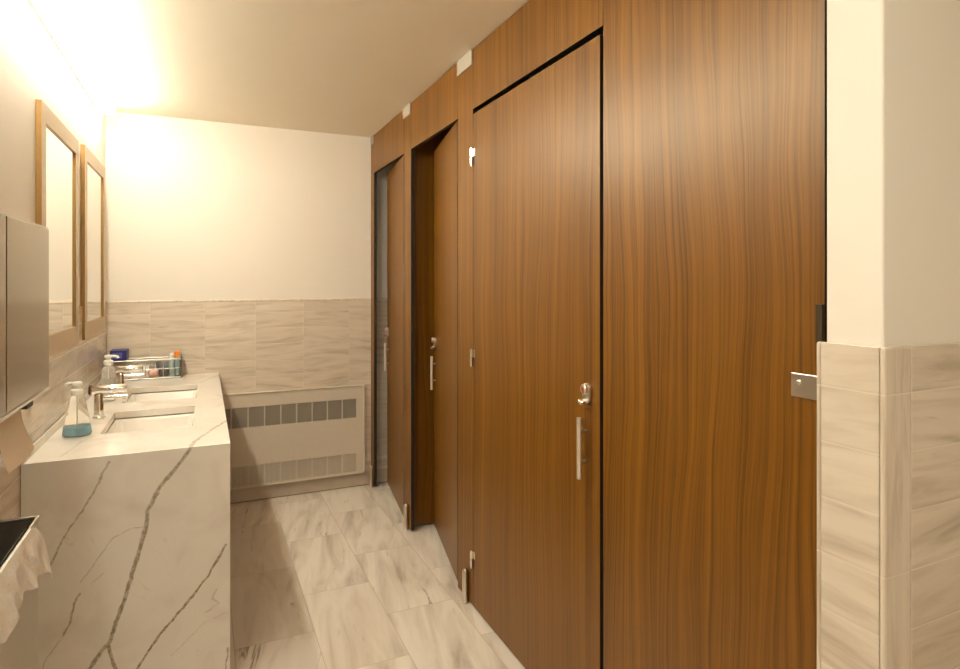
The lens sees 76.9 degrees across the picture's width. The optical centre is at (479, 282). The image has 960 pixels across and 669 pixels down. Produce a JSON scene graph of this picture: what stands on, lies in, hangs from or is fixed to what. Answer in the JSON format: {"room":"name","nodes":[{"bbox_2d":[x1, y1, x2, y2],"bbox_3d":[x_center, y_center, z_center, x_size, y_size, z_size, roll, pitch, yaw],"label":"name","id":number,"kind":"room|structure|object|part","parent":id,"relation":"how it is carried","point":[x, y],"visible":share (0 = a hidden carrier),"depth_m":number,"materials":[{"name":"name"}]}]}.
{"room":"public restroom","nodes":[
{"label":"public restroom","id":0,"kind":"room"},
{"bbox_2d":[0,0,106,519],"bbox_3d":[-0.994,0.201,0.772,0.108,2.459,6.430,0,0,-25],"label":"wall","id":1,"kind":"structure","parent":0,"point":[32,67],"depth_m":2.10,"materials":[{"name":"beige paint"}]},
{"bbox_2d":[0,211,49,422],"bbox_3d":[-1.188,0.089,1.464,0.112,0.503,0.690,0,0,-25],"label":"paper towel dispenser","id":2,"kind":"object","parent":1,"relation":"attached to","point":[24,244],"visible":1,"depth_m":1.54,"materials":[{"name":"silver metal"}]},
{"bbox_3d":[-1.052,0.076,1.288,0.008,0.464,0.257,0,0,-25],"label":"panel","id":3,"kind":"part","parent":2,"relation":"part of","materials":[{"name":"silver metal"}]},
{"bbox_2d":[0,410,34,473],"bbox_3d":[-1.159,0.376,1.512,0.039,0.144,0.244,0,0,-25],"label":"paper towel","id":4,"kind":"object","parent":2,"relation":"hanging from","point":[16,445],"visible":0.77,"depth_m":1.50,"materials":[{"name":"brown paper"}]},
{"bbox_2d":[36,99,78,357],"bbox_3d":[-1.690,-0.182,2.435,0.018,0.920,0.690,0,0,-25],"label":"framed mirror","id":5,"kind":"object","parent":1,"relation":"attached to","point":[57,148],"visible":0.76,"depth_m":2.44,"materials":[{"name":"mirror glass"},{"name":"wood"}]},
{"bbox_3d":[-1.694,-0.184,2.434,0.011,0.792,0.566,0,0,-25],"label":"glass","id":6,"kind":"part","parent":5,"relation":"part of","materials":[{"name":"mirror"}]},
{"bbox_3d":[-1.690,-0.609,2.435,0.018,0.066,0.558,0,0,-25],"label":"frame rail","id":7,"kind":"part","parent":5,"relation":"part of","materials":[{"name":"brown wood"}]},
{"bbox_3d":[-1.690,0.237,2.435,0.018,0.082,0.558,0,0,-25],"label":"frame rail","id":8,"kind":"part","parent":5,"relation":"part of","materials":[{"name":"brown wood"}]},
{"bbox_2d":[21,380,100,463],"bbox_3d":[-1.839,0.561,2.769,0.008,0.030,1.872,0,0,-25],"label":"backsplash","id":9,"kind":"structure","parent":1,"relation":"attached to","point":[40,441],"depth_m":2.24,"materials":[{"name":"stone"}]},
{"bbox_2d":[28,0,114,114],"bbox_3d":[-1.447,-0.986,1.972,0.077,0.083,3.150,0,0,-25],"label":"linear light","id":10,"kind":"object","parent":1,"relation":"attached to","point":[54,15],"visible":1,"depth_m":2.48,"materials":[{"name":"white plastic"}]},
{"bbox_2d":[81,144,104,339],"bbox_3d":[-2.035,-0.192,3.191,0.018,0.936,0.655,0,0,-25],"label":"framed mirror","id":11,"kind":"object","parent":1,"relation":"attached to","point":[92,170],"visible":0.99,"depth_m":3.10,"materials":[{"name":"mirror glass"},{"name":"wood"}]},
{"bbox_3d":[-2.038,-0.194,3.189,0.011,0.808,0.531,0,0,-25],"label":"glass","id":12,"kind":"part","parent":11,"relation":"part of","materials":[{"name":"mirror"}]},
{"bbox_3d":[-2.035,-0.627,3.191,0.018,0.066,0.523,0,0,-25],"label":"frame rail","id":13,"kind":"part","parent":11,"relation":"part of","materials":[{"name":"brown wood"}]},
{"bbox_3d":[-2.035,0.235,3.191,0.018,0.082,0.523,0,0,-25],"label":"frame rail","id":14,"kind":"part","parent":11,"relation":"part of","materials":[{"name":"brown wood"}]},
{"bbox_2d":[105,112,400,503],"bbox_3d":[-0.835,0.201,4.317,3.138,2.459,0.110,0,0,-25],"label":"wall","id":15,"kind":"structure","parent":0,"point":[242,251],"depth_m":3.96,"materials":[{"name":"beige paint"}]},
{"bbox_3d":[-0.815,0.118,4.272,3.137,0.012,0.010,0,0,-25],"label":"cap trim","id":16,"kind":"part","parent":15,"relation":"part of","materials":[{"name":"tile"}]},
{"bbox_2d":[222,384,364,489],"bbox_3d":[-1.386,1.024,3.985,1.264,0.615,0.034,0,0,-25],"label":"radiator","id":17,"kind":"object","parent":15,"relation":"attached to","point":[290,435],"visible":0.68,"depth_m":4.05,"materials":[{"name":"metal"}]},
{"bbox_2d":[225,409,230,428],"bbox_3d":[-1.642,0.874,3.861,0.094,0.127,0.003,0,0,-25],"label":"grille","id":18,"kind":"object","parent":17,"relation":"attached to","point":[227,411],"depth_m":3.88,"materials":[{"name":"metal"}]},
{"bbox_2d":[232,466,246,486],"bbox_3d":[-1.550,1.251,3.903,0.094,0.128,0.004,0,0,-25],"label":"grille","id":19,"kind":"object","parent":17,"relation":"attached to","point":[239,473],"depth_m":3.90,"materials":[{"name":"metal"}]},
{"bbox_2d":[234,407,246,427],"bbox_3d":[-1.550,0.874,3.903,0.094,0.127,0.003,0,0,-25],"label":"grille","id":20,"kind":"object","parent":17,"relation":"attached to","point":[240,413],"depth_m":3.91,"materials":[{"name":"metal"}]},
{"bbox_2d":[249,406,263,426],"bbox_3d":[-1.458,0.874,3.945,0.094,0.127,0.003,0,0,-25],"label":"grille","id":21,"kind":"object","parent":17,"relation":"attached to","point":[256,413],"depth_m":3.95,"materials":[{"name":"metal"}]},
{"bbox_2d":[249,464,263,484],"bbox_3d":[-1.458,1.251,3.945,0.094,0.128,0.004,0,0,-25],"label":"grille","id":22,"kind":"object","parent":17,"relation":"attached to","point":[256,471],"depth_m":3.95,"materials":[{"name":"metal"}]},
{"bbox_2d":[265,462,279,482],"bbox_3d":[-1.366,1.251,3.987,0.094,0.128,0.004,0,0,-25],"label":"grille","id":23,"kind":"object","parent":17,"relation":"attached to","point":[272,469],"depth_m":3.99,"materials":[{"name":"metal"}]},
{"bbox_2d":[270,405,276,424],"bbox_3d":[-1.366,0.874,3.987,0.094,0.127,0.003,0,0,-25],"label":"grille","id":24,"kind":"object","parent":17,"relation":"attached to","point":[273,408],"depth_m":3.99,"materials":[{"name":"metal"}]},
{"bbox_2d":[281,404,295,423],"bbox_3d":[-1.274,0.874,4.029,0.094,0.127,0.003,0,0,-25],"label":"grille","id":25,"kind":"object","parent":17,"relation":"attached to","point":[288,411],"depth_m":4.04,"materials":[{"name":"metal"}]},
{"bbox_2d":[281,460,295,480],"bbox_3d":[-1.274,1.251,4.029,0.094,0.128,0.004,0,0,-25],"label":"grille","id":26,"kind":"object","parent":17,"relation":"attached to","point":[288,467],"depth_m":4.03,"materials":[{"name":"metal"}]},
{"bbox_2d":[297,402,311,421],"bbox_3d":[-1.182,0.874,4.071,0.094,0.127,0.003,0,0,-25],"label":"grille","id":27,"kind":"object","parent":17,"relation":"attached to","point":[304,409],"depth_m":4.08,"materials":[{"name":"metal"}]},
{"bbox_2d":[297,458,311,478],"bbox_3d":[-1.182,1.251,4.071,0.094,0.128,0.004,0,0,-25],"label":"grille","id":28,"kind":"object","parent":17,"relation":"attached to","point":[304,465],"depth_m":4.07,"materials":[{"name":"metal"}]},
{"bbox_2d":[313,401,326,420],"bbox_3d":[-1.090,0.874,4.113,0.094,0.127,0.003,0,0,-25],"label":"grille","id":29,"kind":"object","parent":17,"relation":"attached to","point":[319,407],"depth_m":4.12,"materials":[{"name":"metal"}]},
{"bbox_2d":[313,456,326,476],"bbox_3d":[-1.090,1.251,4.113,0.094,0.128,0.004,0,0,-25],"label":"grille","id":30,"kind":"object","parent":17,"relation":"attached to","point":[319,462],"depth_m":4.12,"materials":[{"name":"metal"}]},
{"bbox_2d":[328,400,341,419],"bbox_3d":[-0.998,0.874,4.155,0.094,0.127,0.003,0,0,-25],"label":"grille","id":31,"kind":"object","parent":17,"relation":"attached to","point":[334,406],"depth_m":4.16,"materials":[{"name":"metal"}]},
{"bbox_2d":[328,455,341,474],"bbox_3d":[-0.998,1.251,4.155,0.094,0.128,0.004,0,0,-25],"label":"grille","id":32,"kind":"object","parent":17,"relation":"attached to","point":[334,461],"depth_m":4.16,"materials":[{"name":"metal"}]},
{"bbox_2d":[343,399,355,417],"bbox_3d":[-0.906,0.874,4.197,0.094,0.127,0.003,0,0,-25],"label":"grille","id":33,"kind":"object","parent":17,"relation":"attached to","point":[349,405],"depth_m":4.20,"materials":[{"name":"metal"}]},
{"bbox_2d":[343,453,355,472],"bbox_3d":[-0.905,1.251,4.197,0.094,0.128,0.004,0,0,-25],"label":"grille","id":34,"kind":"object","parent":17,"relation":"attached to","point":[349,459],"depth_m":4.20,"materials":[{"name":"metal"}]},
{"bbox_3d":[-0.817,1.020,4.245,0.012,0.607,0.034,0,0,-25],"label":"trim","id":35,"kind":"part","parent":17,"relation":"part of","materials":[{"name":"metal"}]},
{"bbox_2d":[63,0,602,137],"bbox_3d":[0.475,-1.059,1.442,3.338,0.060,6.430,0,0,-25],"label":"ceiling","id":36,"kind":"structure","parent":0,"point":[342,67],"depth_m":2.71,"materials":[{"name":"paint"}]},
{"bbox_2d":[230,482,524,668],"bbox_3d":[0.475,1.460,1.442,3.338,0.060,6.430,0,0,-25],"label":"floor","id":37,"kind":"structure","parent":0,"point":[329,579],"depth_m":2.81,"materials":[{"name":"tile"}]},
{"bbox_2d":[0,515,38,668],"bbox_3d":[-1.051,1.000,1.224,0.161,0.858,0.506,0,0,-25],"label":"trash bin","id":38,"kind":"object","parent":37,"relation":"on","point":[20,650],"visible":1,"depth_m":1.42,"materials":[{"name":"metal"}]},
{"bbox_2d":[0,528,51,643],"bbox_3d":[-0.977,0.651,1.281,0.044,0.165,0.482,0,0,-25],"label":"liner","id":39,"kind":"object","parent":38,"relation":"on","point":[20,569],"visible":1,"depth_m":1.28,"materials":[{"name":"white plastic"}]},
{"bbox_2d":[21,372,229,668],"bbox_3d":[-1.563,0.988,2.894,0.614,0.884,1.874,0,0,-25],"label":"countertop","id":40,"kind":"structure","parent":37,"relation":"on","point":[134,526],"depth_m":2.07,"materials":[{"name":"stone"}]},
{"bbox_2d":[62,381,91,437],"bbox_3d":[-1.520,0.475,2.283,0.096,0.202,0.096,0,0,-5],"label":"soap bottle","id":41,"kind":"object","parent":40,"relation":"on","point":[77,423],"visible":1,"depth_m":2.26,"materials":[{"name":"clear plastic"}]},
{"bbox_2d":[88,384,127,419],"bbox_3d":[-1.583,0.504,2.575,0.141,0.144,0.050,0,0,-25],"label":"faucet","id":42,"kind":"object","parent":40,"relation":"on","point":[98,391],"visible":1,"depth_m":2.56,"materials":[{"name":"silver metal"}]},
{"bbox_3d":[-1.561,0.488,2.585,0.094,0.022,0.022,0,0,-25],"label":"spout","id":43,"kind":"part","parent":42,"relation":"part of","materials":[{"name":"silver metal"}]},
{"bbox_2d":[101,355,118,401],"bbox_3d":[-1.805,0.464,2.944,0.072,0.224,0.064,0,0,23],"label":"soap bottle","id":44,"kind":"object","parent":40,"relation":"on","point":[108,372],"visible":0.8,"depth_m":2.93,"materials":[{"name":"clear plastic"}]},
{"bbox_2d":[114,365,143,393],"bbox_3d":[-1.844,0.504,3.171,0.141,0.144,0.050,0,0,-25],"label":"faucet","id":45,"kind":"object","parent":40,"relation":"on","point":[120,370],"visible":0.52,"depth_m":3.16,"materials":[{"name":"silver metal"}]},
{"bbox_3d":[-1.823,0.488,3.180,0.094,0.022,0.022,0,0,-25],"label":"spout","id":46,"kind":"part","parent":45,"relation":"part of","materials":[{"name":"silver metal"}]},
{"bbox_2d":[113,354,181,380],"bbox_3d":[-2.006,0.509,3.638,0.385,0.132,0.132,0,0,-25],"label":"wire basket","id":47,"kind":"object","parent":40,"relation":"on","point":[147,358],"visible":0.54,"depth_m":3.62,"materials":[{"name":"silver metal"}]},
{"bbox_2d":[110,348,128,360],"bbox_3d":[-2.133,0.427,3.580,0.085,0.060,0.131,0,0,-25],"label":"carton","id":48,"kind":"object","parent":47,"relation":"on","point":[123,353],"visible":0.86,"depth_m":3.53,"materials":[{"name":"blue cardboard"}]},
{"bbox_3d":[-2.111,0.426,3.518,0.050,0.034,0.001,0,0,-25],"label":"printed panel","id":49,"kind":"part","parent":48,"relation":"part of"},
{"bbox_2d":[132,365,148,377],"bbox_3d":[-2.027,0.531,3.614,0.088,0.070,0.026,0,0,-25],"label":"packet","id":50,"kind":"object","parent":47,"relation":"in","point":[147,367],"visible":0.39,"depth_m":3.62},
{"bbox_2d":[134,363,154,373],"bbox_3d":[-2.035,0.528,3.667,0.114,0.077,0.028,0,0,-25],"label":"packet","id":51,"kind":"object","parent":47,"relation":"in","point":[151,365],"visible":0.27,"depth_m":3.68,"materials":[{"name":"white plastic"}]},
{"bbox_2d":[149,369,158,376],"bbox_3d":[-1.962,0.544,3.639,0.052,0.044,0.023,0,0,-25],"label":"packet","id":52,"kind":"object","parent":47,"relation":"in","point":[152,373],"visible":0.91,"depth_m":3.63,"materials":[{"name":"pink plastic"}]},
{"bbox_2d":[156,361,168,374],"bbox_3d":[-1.930,0.523,3.712,0.104,0.086,0.029,0,0,-25],"label":"packet","id":53,"kind":"object","parent":47,"relation":"in","point":[158,363],"visible":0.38,"depth_m":3.70,"materials":[{"name":"grey plastic"}]},
{"bbox_2d":[159,367,168,376],"bbox_3d":[-1.909,0.537,3.653,0.054,0.058,0.020,0,0,-25],"label":"packet","id":54,"kind":"object","parent":47,"relation":"in","point":[160,370],"visible":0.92,"depth_m":3.65,"materials":[{"name":"grey plastic"}]},
{"bbox_2d":[169,353,174,375],"bbox_3d":[-1.869,0.496,3.671,0.032,0.140,0.032,0,0,-25],"label":"bottle","id":55,"kind":"object","parent":47,"relation":"in","point":[171,362],"visible":0.91,"depth_m":3.66,"materials":[{"name":"plastic"}]},
{"bbox_2d":[174,350,179,374],"bbox_3d":[-1.860,0.491,3.713,0.036,0.150,0.036,0,0,-25],"label":"bottle","id":56,"kind":"object","parent":47,"relation":"in","point":[176,353],"visible":0.86,"depth_m":3.70,"materials":[{"name":"plastic"}]},
{"bbox_2d":[105,413,193,433],"bbox_3d":[-1.387,0.666,2.559,0.372,0.113,0.480,0,0,-25],"label":"sink basin","id":57,"kind":"object","parent":40,"relation":"in","point":[185,419],"visible":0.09,"depth_m":2.74,"materials":[{"name":"white ceramic"}]},
{"bbox_2d":[126,390,196,417],"bbox_3d":[-1.658,0.666,3.161,0.378,0.113,0.500,0,0,-25],"label":"sink basin","id":58,"kind":"object","parent":40,"relation":"in","point":[169,395],"visible":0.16,"depth_m":3.35,"materials":[{"name":"white ceramic"}]},
{"bbox_2d":[369,135,376,487],"bbox_3d":[-0.759,0.202,4.245,0.050,2.457,0.084,0,0,-25],"label":"pilaster","id":59,"kind":"object","parent":37,"relation":"on","point":[373,468],"visible":1,"depth_m":4.22,"materials":[{"name":"brown wood"}]},
{"bbox_2d":[403,103,413,530],"bbox_3d":[-0.426,0.202,3.514,0.050,2.457,0.133,0,0,-25],"label":"pilaster","id":60,"kind":"object","parent":37,"relation":"on","point":[408,520],"visible":1,"depth_m":3.48,"materials":[{"name":"brown wood"}]},
{"bbox_2d":[374,110,403,172],"bbox_3d":[-0.584,-0.893,3.897,0.020,0.263,0.690,0,0,-25],"label":"header panel","id":61,"kind":"object","parent":60,"relation":"attached to","point":[388,141],"visible":0.86,"depth_m":3.86,"materials":[{"name":"brown wood"}]},
{"bbox_2d":[384,155,403,516],"bbox_3d":[-0.548,0.317,3.901,0.068,2.146,0.664,0,0,-17],"label":"door","id":62,"kind":"structure","parent":60,"relation":"attached to","point":[394,331],"depth_m":3.83,"materials":[{"name":"brown wood"}]},
{"bbox_3d":[-0.649,0.510,4.142,0.016,0.188,0.016,0,0,-17],"label":"pull handle","id":63,"kind":"part","parent":62,"relation":"part of","materials":[{"name":"silver metal"}]},
{"bbox_2d":[411,64,457,148],"bbox_3d":[-0.239,-0.893,3.140,0.020,0.263,0.699,0,0,-25],"label":"header panel","id":64,"kind":"object","parent":60,"relation":"attached to","point":[435,110],"visible":0.86,"depth_m":3.09,"materials":[{"name":"brown wood"}]},
{"bbox_2d":[430,120,457,579],"bbox_3d":[-0.184,0.317,3.155,0.069,2.146,0.682,0,0,-13],"label":"door","id":65,"kind":"structure","parent":64,"relation":"attached to","point":[445,339],"depth_m":3.10,"materials":[{"name":"brown wood"}]},
{"bbox_3d":[-0.272,0.510,3.410,0.016,0.188,0.016,0,0,-13],"label":"pull handle","id":66,"kind":"part","parent":65,"relation":"part of","materials":[{"name":"silver metal"}]},
{"bbox_2d":[414,125,453,525],"bbox_3d":[0.281,0.223,3.836,1.503,2.386,0.020,0,0,-25],"label":"divider","id":67,"kind":"object","parent":37,"relation":"on","point":[423,154],"visible":0.02,"depth_m":3.55,"materials":[{"name":"brown wood"}]},
{"bbox_2d":[457,49,476,604],"bbox_3d":[-0.071,0.202,2.736,0.050,2.457,0.173,0,0,-25],"label":"pilaster","id":68,"kind":"object","parent":37,"relation":"on","point":[466,111],"visible":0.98,"depth_m":2.73,"materials":[{"name":"brown wood"}]},
{"bbox_2d":[473,0,602,108],"bbox_3d":[0.176,-0.893,2.229,0.020,0.263,0.950,0,0,-25],"label":"header panel","id":69,"kind":"object","parent":68,"relation":"attached to","point":[540,32],"visible":0.91,"depth_m":2.20,"materials":[{"name":"brown wood"}]},
{"bbox_2d":[470,35,602,668],"bbox_3d":[0.155,0.340,2.235,0.053,2.160,0.948,0,0,-25],"label":"door","id":70,"kind":"structure","parent":69,"relation":"attached to","point":[536,155],"depth_m":2.12,"materials":[{"name":"brown wood"}]},
{"bbox_3d":[0.305,0.510,1.861,0.016,0.188,0.016,0,0,-25],"label":"pull handle","id":71,"kind":"part","parent":70,"relation":"part of","materials":[{"name":"silver metal"}]},
{"bbox_2d":[477,78,529,110],"bbox_3d":[0.636,0.223,3.059,1.503,2.386,0.020,0,0,-25],"label":"divider","id":72,"kind":"object","parent":37,"relation":"on","point":[526,79],"visible":0.02,"depth_m":2.81,"materials":[{"name":"brown wood"}]},
{"bbox_2d":[603,0,826,668],"bbox_3d":[0.517,0.197,1.474,0.027,2.447,0.702,0,0,-25],"label":"panel","id":73,"kind":"object","parent":37,"relation":"on","point":[715,111],"visible":1,"depth_m":1.42,"materials":[{"name":"brown wood"}]},
{"bbox_2d":[817,0,959,668],"bbox_3d":[1.367,0.201,1.413,1.541,2.459,0.129,0,0,-25],"label":"wall","id":74,"kind":"structure","parent":0,"point":[888,365],"depth_m":1.09,"materials":[{"name":"beige paint"}]},
{"bbox_3d":[0.647,0.771,1.151,0.015,1.318,0.010,0,0,-25],"label":"corner trim","id":75,"kind":"part","parent":74,"relation":"part of","materials":[{"name":"tile"}]},
{"bbox_3d":[0.724,0.770,1.055,0.075,1.319,0.010,0,0,-25],"label":"corner trim","id":76,"kind":"part","parent":74,"relation":"part of","materials":[{"name":"tile"}]}
]}

